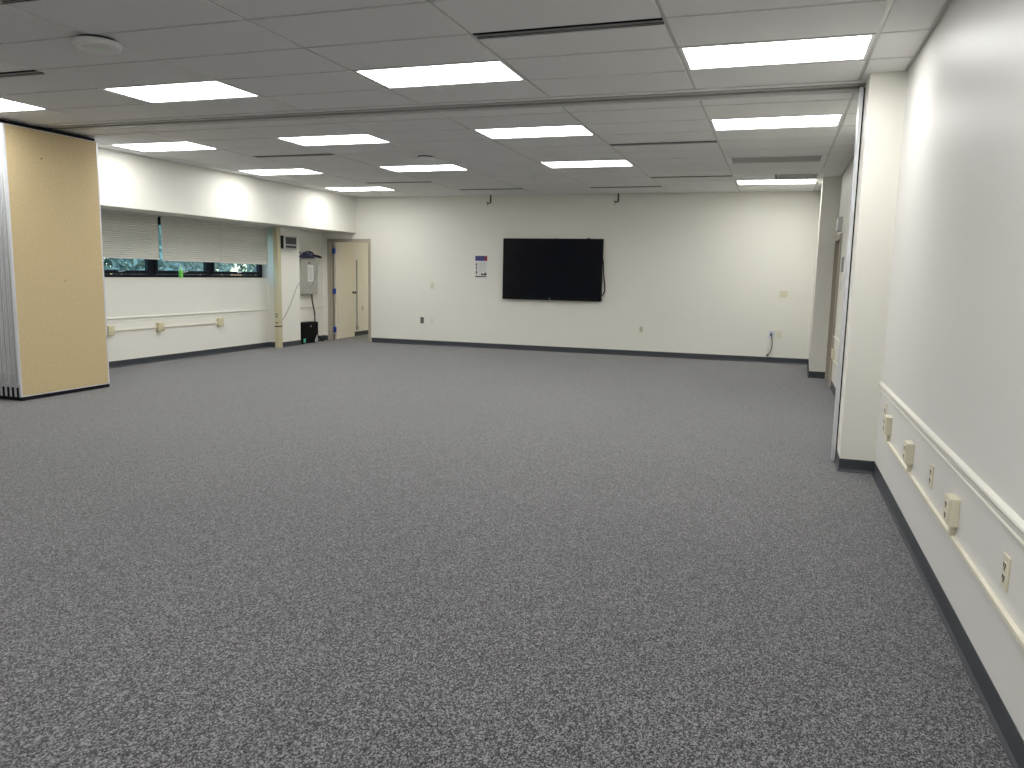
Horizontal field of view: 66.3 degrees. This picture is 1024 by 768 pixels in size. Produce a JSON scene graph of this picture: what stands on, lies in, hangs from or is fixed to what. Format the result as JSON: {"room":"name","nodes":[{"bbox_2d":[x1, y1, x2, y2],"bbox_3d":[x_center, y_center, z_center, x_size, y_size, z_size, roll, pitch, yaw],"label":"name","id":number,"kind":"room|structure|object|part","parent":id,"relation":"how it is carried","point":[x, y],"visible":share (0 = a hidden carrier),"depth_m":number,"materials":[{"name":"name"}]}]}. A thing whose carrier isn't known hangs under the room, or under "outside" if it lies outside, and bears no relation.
{"room":"empty conference room","nodes":[
{"label":"empty conference room","id":0,"kind":"room"},
{"bbox_2d":[104,230,323,361],"bbox_3d":[-6.928,-1.343,8.251,0.200,3.050,17.834,4,8,18],"label":"wall","id":1,"kind":"structure","parent":0,"point":[124,297],"depth_m":13.00,"materials":[{"name":"white paint"}]},
{"bbox_2d":[107,326,114,335],"bbox_3d":[-5.807,-0.772,11.340,0.066,0.135,0.115,4,8,18],"label":"outlet box","id":2,"kind":"object","parent":1,"relation":"attached to","point":[110,329],"visible":0.91,"depth_m":11.31,"materials":[{"name":"beige plastic"}]},
{"bbox_2d":[104,259,152,276],"bbox_3d":[-5.817,-2.039,11.552,0.106,0.925,1.320,4,8,18],"label":"window","id":3,"kind":"structure","parent":1,"relation":"in","point":[148,272],"depth_m":11.86,"materials":[{"name":"black"}]},
{"bbox_2d":[156,322,164,330],"bbox_3d":[-5.495,-0.895,12.261,0.066,0.135,0.115,4,8,18],"label":"outlet box","id":4,"kind":"object","parent":1,"relation":"attached to","point":[160,325],"visible":1,"depth_m":12.22,"materials":[{"name":"beige plastic"}]},
{"bbox_2d":[115,322,217,330],"bbox_3d":[-5.617,-0.848,11.973,0.020,0.023,3.340,4,8,18],"label":"conduit","id":5,"kind":"object","parent":1,"relation":"attached to","point":[211,322],"visible":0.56,"depth_m":12.48,"materials":[{"name":"beige metal"}]},
{"bbox_2d":[152,218,209,277],"bbox_3d":[-5.397,-2.205,12.792,0.106,0.925,1.320,4,8,18],"label":"window","id":6,"kind":"structure","parent":1,"relation":"in","point":[206,265],"depth_m":12.72,"materials":[{"name":"black"}]},
{"bbox_2d":[160,216,221,262],"bbox_3d":[-5.179,-2.327,12.723,0.053,0.681,1.340,4,8,18],"label":"window shade","id":7,"kind":"object","parent":6,"relation":"attached to","point":[183,239],"visible":1,"depth_m":12.66,"materials":[{"name":"white fabric"}]},
{"bbox_3d":[-5.171,-2.651,12.678,0.050,0.028,1.340,4,8,18],"label":"head rail","id":8,"kind":"part","parent":7,"relation":"part of","materials":[{"name":"white"}]},
{"bbox_3d":[-5.185,-2.000,12.769,0.026,0.020,1.340,4,8,18],"label":"rail","id":9,"kind":"part","parent":7,"relation":"part of","materials":[{"name":"white"}]},
{"bbox_2d":[104,277,267,278],"bbox_3d":[-5.315,-1.740,12.890,0.117,0.020,4.120,4,8,18],"label":"window sill","id":10,"kind":"structure","parent":1,"relation":"attached to","point":[104,277],"depth_m":12.30,"materials":[{"name":"white"}]},
{"bbox_2d":[178,265,182,277],"bbox_3d":[-5.356,-1.826,12.680,0.068,0.208,0.068,4,8,18],"label":"bottle","id":11,"kind":"object","parent":10,"relation":"on","point":[180,270],"visible":1,"depth_m":12.66,"materials":[{"name":"green"}]},
{"bbox_2d":[107,308,269,322],"bbox_3d":[-7.146,-0.403,7.431,0.018,0.074,15.920,4,8,18],"label":"chair rail","id":12,"kind":"object","parent":1,"relation":"attached to","point":[232,312],"visible":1,"depth_m":12.73,"materials":[{"name":"white"}]},
{"bbox_2d":[109,335,327,368],"bbox_3d":[-6.739,0.132,8.383,0.261,0.100,17.834,4,8,18],"label":"baseboard","id":13,"kind":"structure","parent":1,"relation":"attached to","point":[153,359],"depth_m":13.13,"materials":[{"name":"grey rubber"}]},
{"bbox_2d":[217,318,223,325],"bbox_3d":[-5.048,-1.071,13.581,0.066,0.135,0.115,4,8,18],"label":"outlet box","id":14,"kind":"object","parent":1,"relation":"attached to","point":[220,321],"visible":1,"depth_m":13.54,"materials":[{"name":"beige plastic"}]},
{"bbox_2d":[210,262,261,277],"bbox_3d":[-4.957,-2.378,14.091,0.106,0.925,1.445,4,8,18],"label":"window","id":15,"kind":"structure","parent":1,"relation":"in","point":[213,274],"depth_m":14.07,"materials":[{"name":"black"}]},
{"bbox_2d":[299,251,321,294],"bbox_3d":[-4.125,-2.265,15.966,0.174,0.873,0.760,4,8,18],"label":"electrical panel","id":16,"kind":"object","parent":1,"relation":"attached to","point":[304,288],"depth_m":15.85,"materials":[{"name":"grey metal"}]},
{"bbox_3d":[-4.101,-2.625,15.907,0.150,0.143,0.766,4,8,18],"label":"cable coil","id":17,"kind":"part","parent":16,"relation":"part of","materials":[{"name":"plastic"}]},
{"bbox_2d":[308,265,313,280],"bbox_3d":[-4.098,-2.253,15.964,0.004,0.330,0.210,4,8,18],"label":"notice","id":18,"kind":"object","parent":16,"relation":"attached to","point":[310,267],"visible":1,"depth_m":15.97,"materials":[{"name":"white paper"}]},
{"bbox_2d":[311,294,315,320],"bbox_3d":[-4.123,-1.516,16.252,0.061,0.690,0.129,4,8,18],"label":"cable","id":19,"kind":"object","parent":16,"relation":"hanging from","point":[311,294],"visible":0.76,"depth_m":16.23,"materials":[{"name":"grey"}]},
{"bbox_2d":[300,305,323,309],"bbox_3d":[-4.203,-1.563,16.121,0.018,0.074,1.234,4,8,18],"label":"chair rail","id":20,"kind":"object","parent":1,"relation":"attached to","point":[318,306],"visible":0.66,"depth_m":16.23,"materials":[{"name":"white"}]},
{"bbox_2d":[98,147,355,232],"bbox_3d":[-6.437,-2.424,7.940,0.790,0.784,17.834,4,8,18],"label":"soffit","id":21,"kind":"structure","parent":0,"point":[129,182],"depth_m":12.12,"materials":[{"name":"white paint"}]},
{"bbox_2d":[101,210,159,259],"bbox_3d":[-5.633,-2.157,11.381,0.053,0.663,1.345,4,8,18],"label":"window shade","id":22,"kind":"object","parent":21,"relation":"hanging from","point":[127,235],"visible":0.64,"depth_m":11.48,"materials":[{"name":"white fabric"}]},
{"bbox_3d":[-5.625,-2.471,11.336,0.050,0.028,1.345,4,8,18],"label":"head rail","id":23,"kind":"part","parent":22,"relation":"part of","materials":[{"name":"white"}]},
{"bbox_3d":[-5.639,-1.839,11.425,0.026,0.020,1.345,4,8,18],"label":"rail","id":24,"kind":"part","parent":22,"relation":"part of","materials":[{"name":"white"}]},
{"bbox_2d":[219,222,267,264],"bbox_3d":[-4.755,-2.489,13.975,0.053,0.691,1.308,4,8,18],"label":"window shade","id":25,"kind":"object","parent":21,"relation":"hanging from","point":[240,243],"visible":1,"depth_m":13.93,"materials":[{"name":"white fabric"}]},
{"bbox_3d":[-4.748,-2.818,13.928,0.050,0.028,1.308,4,8,18],"label":"head rail","id":26,"kind":"part","parent":25,"relation":"part of","materials":[{"name":"white"}]},
{"bbox_3d":[-4.762,-2.157,14.021,0.026,0.020,1.308,4,8,18],"label":"rail","id":27,"kind":"part","parent":25,"relation":"part of","materials":[{"name":"white"}]},
{"bbox_2d":[267,227,300,341],"bbox_3d":[-4.390,-1.857,15.132,0.245,2.256,0.670,4,8,18],"label":"column","id":28,"kind":"structure","parent":0,"point":[290,271],"depth_m":15.02,"materials":[{"name":"white paint"}]},
{"bbox_2d":[280,235,296,249],"bbox_3d":[-4.237,-2.686,14.893,0.091,0.250,0.432,4,8,18],"label":"wall speaker","id":29,"kind":"object","parent":28,"relation":"attached to","point":[287,242],"visible":1,"depth_m":14.82,"materials":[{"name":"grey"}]},
{"bbox_3d":[-4.310,-2.660,14.693,0.073,0.230,0.003,4,8,18],"label":"panel","id":30,"kind":"part","parent":29,"relation":"part of","materials":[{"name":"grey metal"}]},
{"bbox_2d":[285,237,295,244],"bbox_3d":[-4.193,-2.714,14.884,0.006,0.130,0.345,4,8,18],"label":"grille","id":31,"kind":"object","parent":29,"relation":"attached to","point":[288,240],"depth_m":14.87,"materials":[{"name":"grey"}]},
{"bbox_2d":[333,242,367,333],"bbox_3d":[-0.984,-2.544,18.550,4.620,2.800,5.366,4,8,18],"label":"wall","id":32,"kind":"structure","parent":0,"point":[360,248],"depth_m":18.07,"materials":[{"name":"white paint"}]},
{"bbox_2d":[334,330,367,338],"bbox_3d":[-1.027,-1.201,18.685,4.380,0.100,5.236,4,8,18],"label":"baseboard","id":33,"kind":"structure","parent":32,"relation":"attached to","point":[358,333],"depth_m":18.16,"materials":[{"name":"grey rubber"}]},
{"bbox_2d":[356,260,358,329],"bbox_3d":[-3.528,-2.027,17.887,0.035,1.580,0.070,4,8,18],"label":"conduit","id":34,"kind":"object","parent":32,"relation":"attached to","point":[357,326],"visible":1,"depth_m":17.89,"materials":[{"name":"grey metal"}]},
{"bbox_2d":[0,0,951,196],"bbox_3d":[-2.037,-2.522,6.437,10.200,0.123,17.834,4,8,18],"label":"ceiling","id":35,"kind":"structure","parent":0,"point":[293,54],"depth_m":6.17,"materials":[{"name":"tile"}]},
{"bbox_2d":[0,0,30,3],"bbox_3d":[-2.409,-2.196,4.333,1.191,0.052,0.093,4,8,18],"label":"air slot","id":36,"kind":"object","parent":35,"relation":"attached to","point":[3,1],"visible":1,"depth_m":4.53,"materials":[{"name":"black metal"}]},
{"bbox_2d":[0,70,43,76],"bbox_3d":[-4.292,-2.517,6.362,1.191,0.052,0.093,4,8,18],"label":"air slot","id":37,"kind":"object","parent":35,"relation":"attached to","point":[26,72],"visible":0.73,"depth_m":6.24,"materials":[{"name":"black metal"}]},
{"bbox_2d":[0,97,48,112],"bbox_3d":[-5.171,-2.713,7.556,1.193,0.071,0.590,4,8,18],"label":"ceiling light","id":38,"kind":"object","parent":35,"relation":"attached to","point":[6,105],"visible":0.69,"depth_m":7.57,"materials":[{"name":"white plastic"}]},
{"bbox_2d":[0,99,42,110],"bbox_3d":[-5.171,-2.687,7.560,1.149,0.008,0.546,4,8,18],"label":"diffuser","id":39,"kind":"object","parent":38,"relation":"attached to","point":[5,104],"depth_m":7.56,"materials":[{"name":"white plastic"}]},
{"bbox_2d":[71,34,121,53],"bbox_3d":[-2.780,-2.275,5.256,0.300,0.066,0.300,4,8,18],"label":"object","id":40,"kind":"object","parent":35,"relation":"attached to","point":[93,43],"visible":1,"depth_m":5.18,"materials":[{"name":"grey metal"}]},
{"bbox_2d":[109,141,218,151],"bbox_3d":[-4.380,-3.025,9.892,1.193,0.071,0.590,4,8,18],"label":"ceiling light","id":41,"kind":"object","parent":35,"relation":"attached to","point":[179,145],"visible":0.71,"depth_m":9.89,"materials":[{"name":"white plastic"}]},
{"bbox_2d":[100,80,260,102],"bbox_3d":[-2.860,-2.561,6.794,1.193,0.071,0.590,4,8,18],"label":"ceiling light","id":42,"kind":"object","parent":35,"relation":"attached to","point":[206,89],"visible":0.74,"depth_m":6.78,"materials":[{"name":"white plastic"}]},
{"bbox_2d":[237,168,324,174],"bbox_3d":[-3.595,-3.334,12.209,1.193,0.071,0.590,4,8,18],"label":"ceiling light","id":43,"kind":"object","parent":35,"relation":"attached to","point":[301,170],"visible":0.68,"depth_m":12.23,"materials":[{"name":"white plastic"}]},
{"bbox_2d":[253,153,333,157],"bbox_3d":[-2.912,-3.061,10.435,1.191,0.052,0.093,4,8,18],"label":"air slot","id":44,"kind":"object","parent":35,"relation":"attached to","point":[330,153],"visible":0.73,"depth_m":10.41,"materials":[{"name":"black metal"}]},
{"bbox_2d":[275,133,391,145],"bbox_3d":[-2.069,-2.872,9.130,1.193,0.071,0.590,4,8,18],"label":"ceiling light","id":45,"kind":"object","parent":35,"relation":"attached to","point":[366,138],"visible":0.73,"depth_m":9.13,"materials":[{"name":"white plastic"}]},
{"bbox_2d":[326,187,393,190],"bbox_3d":[-2.811,-3.644,14.527,1.193,0.071,0.590,4,8,18],"label":"ceiling light","id":46,"kind":"object","parent":35,"relation":"attached to","point":[338,188],"visible":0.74,"depth_m":14.54,"materials":[{"name":"white"}]},
{"bbox_2d":[368,181,428,183],"bbox_3d":[-1.931,-3.448,13.332,1.191,0.052,0.093,4,8,18],"label":"air slot","id":47,"kind":"object","parent":35,"relation":"attached to","point":[426,181],"visible":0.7,"depth_m":13.32,"materials":[{"name":"black metal"}]},
{"bbox_2d":[378,164,468,171],"bbox_3d":[-1.284,-3.182,11.447,1.193,0.071,0.590,4,8,18],"label":"ceiling light","id":48,"kind":"object","parent":35,"relation":"attached to","point":[449,167],"visible":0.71,"depth_m":11.45,"materials":[{"name":"white plastic"}]},
{"bbox_2d":[383,165,465,170],"bbox_3d":[-1.285,-3.156,11.451,1.149,0.008,0.546,4,8,18],"label":"diffuser","id":49,"kind":"object","parent":48,"relation":"attached to","point":[413,167],"depth_m":11.45,"materials":[{"name":"white plastic"}]},
{"bbox_2d":[415,155,434,161],"bbox_3d":[-1.134,-2.946,10.271,0.260,0.066,0.260,4,8,18],"label":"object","id":50,"kind":"object","parent":35,"relation":"attached to","point":[421,158],"visible":1,"depth_m":10.18,"materials":[{"name":"grey metal"}]},
{"bbox_2d":[353,59,525,88],"bbox_3d":[-0.549,-2.408,6.032,1.193,0.071,0.590,4,8,18],"label":"ceiling light","id":51,"kind":"object","parent":35,"relation":"attached to","point":[487,71],"visible":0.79,"depth_m":6.02,"materials":[{"name":"white plastic"}]},
{"bbox_2d":[30,79,866,130],"bbox_3d":[-1.466,-2.611,7.485,8.875,0.048,0.364,4,8,18],"label":"track","id":52,"kind":"object","parent":35,"relation":"attached to","point":[851,85],"visible":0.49,"depth_m":7.04,"materials":[{"name":"metal"}]},
{"bbox_2d":[0,378,2,398],"bbox_3d":[-5.409,-1.371,8.972,0.102,2.952,1.217,4,8,18],"label":"partition panel","id":53,"kind":"object","parent":52,"relation":"hanging from","point":[1,394],"visible":0.15,"depth_m":8.59,"materials":[{"name":"grey metal"}]},
{"bbox_2d":[0,311,7,399],"bbox_3d":[-5.341,-1.367,8.948,0.108,2.952,1.220,4,8,18],"label":"partition panel","id":54,"kind":"object","parent":52,"relation":"hanging from","point":[2,369],"visible":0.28,"depth_m":8.53,"materials":[{"name":"grey metal"}]},
{"bbox_3d":[-5.540,-0.064,8.541,0.068,0.090,0.002,4,8,18],"label":"hinge plate","id":55,"kind":"part","parent":54,"relation":"part of","materials":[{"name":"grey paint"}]},
{"bbox_2d":[0,243,12,399],"bbox_3d":[-5.278,-1.363,8.928,0.102,2.952,1.217,4,8,18],"label":"partition panel","id":56,"kind":"object","parent":52,"relation":"hanging from","point":[2,301],"visible":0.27,"depth_m":8.46,"materials":[{"name":"grey metal"}]},
{"bbox_2d":[0,173,16,399],"bbox_3d":[-5.210,-1.358,8.905,0.108,2.952,1.220,4,8,18],"label":"partition panel","id":57,"kind":"object","parent":52,"relation":"hanging from","point":[2,232],"visible":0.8,"depth_m":8.39,"materials":[{"name":"grey metal"}]},
{"bbox_3d":[-5.409,-0.055,8.498,0.068,0.090,0.002,4,8,18],"label":"hinge plate","id":58,"kind":"part","parent":57,"relation":"part of","materials":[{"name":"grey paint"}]},
{"bbox_2d":[0,119,109,400],"bbox_3d":[-5.147,-1.354,8.885,0.102,2.952,1.217,4,8,18],"label":"partition panel","id":59,"kind":"object","parent":52,"relation":"hanging from","point":[50,185],"visible":1,"depth_m":8.79,"materials":[{"name":"beige fabric"}]},
{"bbox_2d":[459,188,521,189],"bbox_3d":[-0.383,-3.527,14.109,1.191,0.052,0.093,4,8,18],"label":"air slot","id":60,"kind":"object","parent":35,"relation":"attached to","point":[512,188],"visible":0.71,"depth_m":14.16,"materials":[{"name":"black metal"}]},
{"bbox_2d":[472,124,595,138],"bbox_3d":[0.242,-2.720,8.367,1.193,0.071,0.590,4,8,18],"label":"ceiling light","id":61,"kind":"object","parent":35,"relation":"attached to","point":[560,130],"visible":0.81,"depth_m":8.37,"materials":[{"name":"white plastic"}]},
{"bbox_2d":[473,18,663,38],"bbox_3d":[0.331,-2.213,4.837,1.191,0.052,0.093,4,8,18],"label":"air slot","id":62,"kind":"object","parent":35,"relation":"attached to","point":[625,24],"visible":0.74,"depth_m":4.83,"materials":[{"name":"black metal"}]},
{"bbox_3d":[0.341,-2.193,4.872,1.191,0.002,0.009,4,8,18],"label":"blade","id":63,"kind":"part","parent":62,"relation":"part of","materials":[{"name":"grey metal"}]},
{"bbox_2d":[539,160,634,167],"bbox_3d":[1.027,-3.030,10.685,1.193,0.071,0.590,4,8,18],"label":"ceiling light","id":64,"kind":"object","parent":35,"relation":"attached to","point":[597,163],"visible":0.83,"depth_m":10.70,"materials":[{"name":"white plastic"}]},
{"bbox_2d":[590,186,660,187],"bbox_3d":[1.928,-3.375,13.347,1.191,0.052,0.093,4,8,18],"label":"air slot","id":65,"kind":"object","parent":35,"relation":"attached to","point":[635,186],"visible":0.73,"depth_m":13.40,"materials":[{"name":"black metal"}]},
{"bbox_2d":[610,141,716,145],"bbox_3d":[1.710,-2.757,8.911,1.191,0.052,0.093,4,8,18],"label":"air slot","id":66,"kind":"object","parent":35,"relation":"attached to","point":[691,141],"visible":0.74,"depth_m":8.91,"materials":[{"name":"black metal"}]},
{"bbox_2d":[651,175,731,177],"bbox_3d":[2.691,-3.144,11.807,1.191,0.052,0.093,4,8,18],"label":"air slot","id":67,"kind":"object","parent":35,"relation":"attached to","point":[726,175],"visible":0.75,"depth_m":11.76,"materials":[{"name":"black metal"}]},
{"bbox_2d":[735,175,817,184],"bbox_3d":[4.123,-3.187,12.240,1.193,0.071,0.590,4,8,18],"label":"ceiling light","id":68,"kind":"object","parent":35,"relation":"attached to","point":[793,181],"visible":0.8,"depth_m":12.26,"materials":[{"name":"white plastic"}]},
{"bbox_3d":[4.122,-3.162,12.243,1.193,0.021,0.590,4,8,18],"label":"frame","id":69,"kind":"part","parent":68,"relation":"part of","materials":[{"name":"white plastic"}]},
{"bbox_2d":[737,179,815,183],"bbox_3d":[4.122,-3.160,12.243,1.149,0.008,0.546,4,8,18],"label":"diffuser","id":70,"kind":"object","parent":68,"relation":"attached to","point":[794,181],"depth_m":12.25,"materials":[{"name":"white plastic"}]},
{"bbox_2d":[710,114,843,130],"bbox_3d":[2.554,-2.568,7.605,1.193,0.071,0.590,4,8,18],"label":"ceiling light","id":71,"kind":"object","parent":35,"relation":"attached to","point":[822,120],"visible":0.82,"depth_m":7.60,"materials":[{"name":"white plastic"}]},
{"bbox_2d":[726,154,827,163],"bbox_3d":[3.338,-2.855,9.926,1.191,0.036,0.588,4,8,18],"label":"air vent","id":72,"kind":"object","parent":35,"relation":"attached to","point":[818,157],"visible":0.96,"depth_m":9.93,"materials":[{"name":"grey metal"}]},
{"bbox_2d":[679,33,875,69],"bbox_3d":[1.763,-2.256,5.270,1.193,0.071,0.590,4,8,18],"label":"ceiling light","id":73,"kind":"object","parent":35,"relation":"attached to","point":[854,46],"visible":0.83,"depth_m":5.25,"materials":[{"name":"white plastic"}]},
{"bbox_2d":[777,174,819,179],"bbox_3d":[4.215,-3.070,11.568,0.582,0.033,0.588,4,8,18],"label":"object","id":74,"kind":"object","parent":35,"relation":"attached to","point":[779,176],"visible":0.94,"depth_m":11.58,"materials":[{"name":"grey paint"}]},
{"bbox_2d":[0,335,1012,767],"bbox_3d":[-1.338,0.194,9.418,10.600,0.100,23.400,4,8,18],"label":"floor","id":75,"kind":"structure","parent":0,"point":[350,552],"depth_m":3.85,"materials":[{"name":"carpet"}]},
{"bbox_2d":[273,227,282,347],"bbox_3d":[-4.397,-1.799,14.722,0.100,2.254,0.108,4,8,18],"label":"pole","id":76,"kind":"object","parent":75,"relation":"on","point":[276,230],"visible":1,"depth_m":14.69,"materials":[{"name":"beige paint"}]},
{"bbox_2d":[280,259,302,322],"bbox_3d":[-4.232,-1.839,15.185,0.112,1.253,1.051,2,8,8],"label":"cable","id":77,"kind":"object","parent":76,"relation":"attached to","point":[301,259],"visible":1,"depth_m":15.21,"materials":[{"name":"grey plastic"}]},
{"bbox_2d":[300,321,317,343],"bbox_3d":[-4.168,-1.041,15.915,0.199,0.430,0.580,4,8,18],"label":"trash can","id":78,"kind":"object","parent":75,"relation":"on","point":[309,329],"visible":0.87,"depth_m":15.85,"materials":[{"name":"black plastic"}]},
{"bbox_2d":[323,191,820,358],"bbox_3d":[0.743,-2.153,15.098,10.300,3.050,0.120,4,8,18],"label":"wall","id":79,"kind":"structure","parent":0,"point":[701,272],"depth_m":14.62,"materials":[{"name":"white paint"}]},
{"bbox_2d":[327,239,370,341],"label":"door","id":80,"kind":"structure","parent":79,"relation":"in","point":[340,282],"depth_m":16.83,"materials":[{"name":"beige paint"}]},
{"bbox_2d":[475,255,487,278],"bbox_3d":[-0.608,-2.299,15.470,0.262,0.465,0.005,4,8,18],"label":"poster","id":81,"kind":"object","parent":79,"relation":"attached to","point":[481,261],"visible":1,"depth_m":15.47,"materials":[{"name":"white paper"}]},
{"bbox_2d":[502,238,603,301],"bbox_3d":[0.763,-2.191,14.963,1.953,1.175,0.100,4,8,18],"label":"display screen","id":82,"kind":"object","parent":79,"relation":"attached to","point":[533,268],"visible":1,"depth_m":14.92,"materials":[{"name":"black plastic"}]},
{"bbox_2d":[602,260,604,295],"bbox_3d":[1.711,-2.014,14.703,0.098,0.742,0.026,4,8,18],"label":"cord","id":83,"kind":"object","parent":82,"relation":"hanging from","point":[603,260],"visible":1,"depth_m":14.69,"materials":[{"name":"black plastic"}]},
{"bbox_2d":[371,338,824,378],"bbox_3d":[0.906,-0.526,14.148,8.786,0.100,1.970,4,8,18],"label":"baseboard","id":84,"kind":"structure","parent":79,"relation":"attached to","point":[811,374],"depth_m":14.85,"materials":[{"name":"grey rubber"}]},
{"bbox_2d":[768,331,773,337],"bbox_3d":[4.593,-0.879,13.895,0.095,0.130,0.010,4,8,18],"label":"outlet","id":85,"kind":"object","parent":79,"relation":"attached to","point":[770,332],"visible":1,"depth_m":13.89,"materials":[{"name":"white plastic"}]},
{"bbox_2d":[776,331,781,337],"bbox_3d":[4.714,-0.871,13.853,0.095,0.130,0.014,4,8,18],"label":"outlet","id":86,"kind":"object","parent":79,"relation":"attached to","point":[778,333],"visible":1,"depth_m":13.85,"materials":[{"name":"beige plastic"}]},
{"bbox_2d":[779,291,787,297],"bbox_3d":[4.757,-1.571,13.741,0.128,0.119,0.022,4,8,18],"label":"light switch","id":87,"kind":"object","parent":79,"relation":"attached to","point":[783,294],"visible":1,"depth_m":13.74,"materials":[{"name":"beige plastic"}]},
{"bbox_2d":[809,176,841,371],"bbox_3d":[4.981,-1.722,12.617,0.254,3.050,1.954,4,8,18],"label":"pilaster","id":88,"kind":"object","parent":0,"point":[831,186],"visible":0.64,"depth_m":11.71,"materials":[{"name":"white paint"}]},
{"bbox_2d":[831,0,1023,739],"bbox_3d":[2.669,-0.711,5.085,0.200,3.050,17.834,4,8,18],"label":"wall","id":89,"kind":"structure","parent":0,"point":[954,347],"depth_m":3.49,"materials":[{"name":"white paint"}]},
{"bbox_2d":[831,349,834,361],"bbox_3d":[4.357,-0.386,10.658,0.045,0.177,0.115,4,8,18],"label":"outlet box","id":90,"kind":"object","parent":89,"relation":"attached to","point":[832,350],"visible":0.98,"depth_m":10.60,"materials":[{"name":"beige plastic"}]},
{"bbox_2d":[825,234,841,386],"bbox_3d":[4.666,-1.057,11.238,0.146,2.105,1.005,4,8,18],"label":"door","id":91,"kind":"structure","parent":89,"relation":"in","point":[838,239],"depth_m":11.59,"materials":[{"name":"beige paint"}]},
{"bbox_2d":[833,335,839,345],"bbox_3d":[3.739,-0.357,8.748,0.018,0.074,4.410,4,8,18],"label":"chair rail","id":92,"kind":"object","parent":89,"relation":"attached to","point":[836,339],"visible":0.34,"depth_m":10.33,"materials":[{"name":"white"}]},
{"bbox_2d":[836,217,842,231],"bbox_3d":[4.566,-2.223,10.949,0.060,0.190,0.340,4,8,18],"label":"emergency light","id":93,"kind":"object","parent":89,"relation":"attached to","point":[839,220],"visible":1,"depth_m":10.79,"materials":[{"name":"white plastic"}]},
{"bbox_2d":[841,256,844,272],"bbox_3d":[4.302,-1.553,10.202,0.009,0.210,0.300,4,8,18],"label":"room sign","id":94,"kind":"object","parent":89,"relation":"attached to","point":[843,257],"visible":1,"depth_m":10.14,"materials":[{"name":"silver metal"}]},
{"bbox_2d":[837,70,907,460],"bbox_3d":[2.823,-0.870,6.239,0.249,3.050,0.760,4,8,18],"label":"pilaster","id":95,"kind":"object","parent":89,"relation":"attached to","point":[885,92],"visible":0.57,"depth_m":5.88,"materials":[{"name":"white paint"}]},
{"bbox_2d":[831,86,864,460],"bbox_3d":[2.684,-0.835,6.280,0.035,2.941,0.120,4,8,18],"label":"door frame","id":96,"kind":"structure","parent":95,"relation":"attached to","point":[862,89],"depth_m":6.23,"materials":[{"name":"silver metal"}]},
{"bbox_2d":[883,415,892,441],"bbox_3d":[2.569,0.307,5.375,0.045,0.177,0.115,4,8,18],"label":"outlet box","id":97,"kind":"object","parent":89,"relation":"attached to","point":[887,423],"visible":1,"depth_m":5.32,"materials":[{"name":"beige plastic"}]},
{"bbox_2d":[902,440,914,471],"bbox_3d":[2.279,0.420,4.520,0.045,0.177,0.115,4,8,18],"label":"outlet box","id":98,"kind":"object","parent":89,"relation":"attached to","point":[908,448],"visible":1,"depth_m":4.47,"materials":[{"name":"beige plastic"}]},
{"bbox_2d":[830,380,1023,767],"bbox_3d":[1.947,0.921,3.965,0.265,0.102,14.860,4,8,18],"label":"baseboard","id":99,"kind":"structure","parent":89,"relation":"attached to","point":[1006,730],"depth_m":3.27,"materials":[{"name":"grey rubber"}]},
{"bbox_2d":[928,464,933,488],"bbox_3d":[2.101,0.463,3.932,0.010,0.117,0.072,4,8,18],"label":"outlet","id":100,"kind":"object","parent":89,"relation":"attached to","point":[931,475],"visible":1,"depth_m":3.91,"materials":[{"name":"beige plastic"}]},
{"bbox_2d":[879,381,1023,547],"bbox_3d":[1.254,0.623,1.409,0.018,0.074,9.690,4,8,18],"label":"chair rail","id":101,"kind":"object","parent":89,"relation":"attached to","point":[1008,518],"visible":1,"depth_m":3.23,"materials":[{"name":"white wood"}]},
{"bbox_2d":[943,493,960,536],"bbox_3d":[1.901,0.573,3.402,0.045,0.177,0.115,4,8,18],"label":"outlet box","id":102,"kind":"object","parent":89,"relation":"attached to","point":[951,509],"visible":1,"depth_m":3.35,"materials":[{"name":"beige plastic"}]},
{"bbox_2d":[886,441,1023,649],"bbox_3d":[1.195,0.946,1.297,0.020,0.024,8.760,4,8,18],"label":"cable raceway","id":103,"kind":"object","parent":89,"relation":"attached to","point":[1018,635],"visible":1,"depth_m":3.06,"materials":[{"name":"beige plastic"}]},
{"bbox_2d":[1000,552,1011,592],"bbox_3d":[1.666,0.636,2.649,0.010,0.117,0.072,4,8,18],"label":"outlet","id":104,"kind":"object","parent":89,"relation":"attached to","point":[1006,567],"visible":1,"depth_m":2.63,"materials":[{"name":"beige plastic"}]},
{"bbox_2d":[1002,573,1005,583],"bbox_3d":[1.663,0.656,2.653,0.004,0.028,0.034,4,8,18],"label":"receptacle","id":105,"kind":"object","parent":104,"relation":"attached to","point":[1003,574],"depth_m":2.65,"materials":[{"name":"beige"}]},
{"bbox_2d":[1003,561,1006,571],"bbox_3d":[1.664,0.615,2.647,0.004,0.028,0.034,4,8,18],"label":"receptacle","id":106,"kind":"object","parent":104,"relation":"attached to","point":[1004,562],"depth_m":2.64,"materials":[{"name":"beige"}]},
{"label":"outside","id":107,"kind":"structure","parent":0,"visible":0},
{"bbox_3d":[-28.123,-2.042,25.213,50.670,0.100,70.000,4,8,18],"label":"ground","id":108,"kind":"structure","parent":107,"visible":0},
{"bbox_2d":[103,225,203,274],"bbox_3d":[-13.552,-4.956,28.202,5.317,5.437,5.258,2,8,5],"label":"tree","id":109,"kind":"object","parent":108,"relation":"on","point":[115,263],"visible":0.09,"depth_m":27.51,"materials":[{"name":"green plant"}]},
{"bbox_2d":[144,240,234,271],"bbox_3d":[-14.231,-5.945,34.026,4.888,5.753,4.827,-2,8,-18],"label":"tree","id":110,"kind":"object","parent":108,"relation":"on","point":[227,267],"visible":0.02,"depth_m":34.02,"materials":[{"name":"green plant"}]},
{"bbox_2d":[235,264,256,271],"bbox_3d":[-11.165,-6.356,38.605,5.339,5.414,5.336,4,8,18],"label":"tree","id":111,"kind":"object","parent":108,"relation":"on","point":[249,268],"visible":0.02,"depth_m":37.58,"materials":[{"name":"green plant"}]}
]}

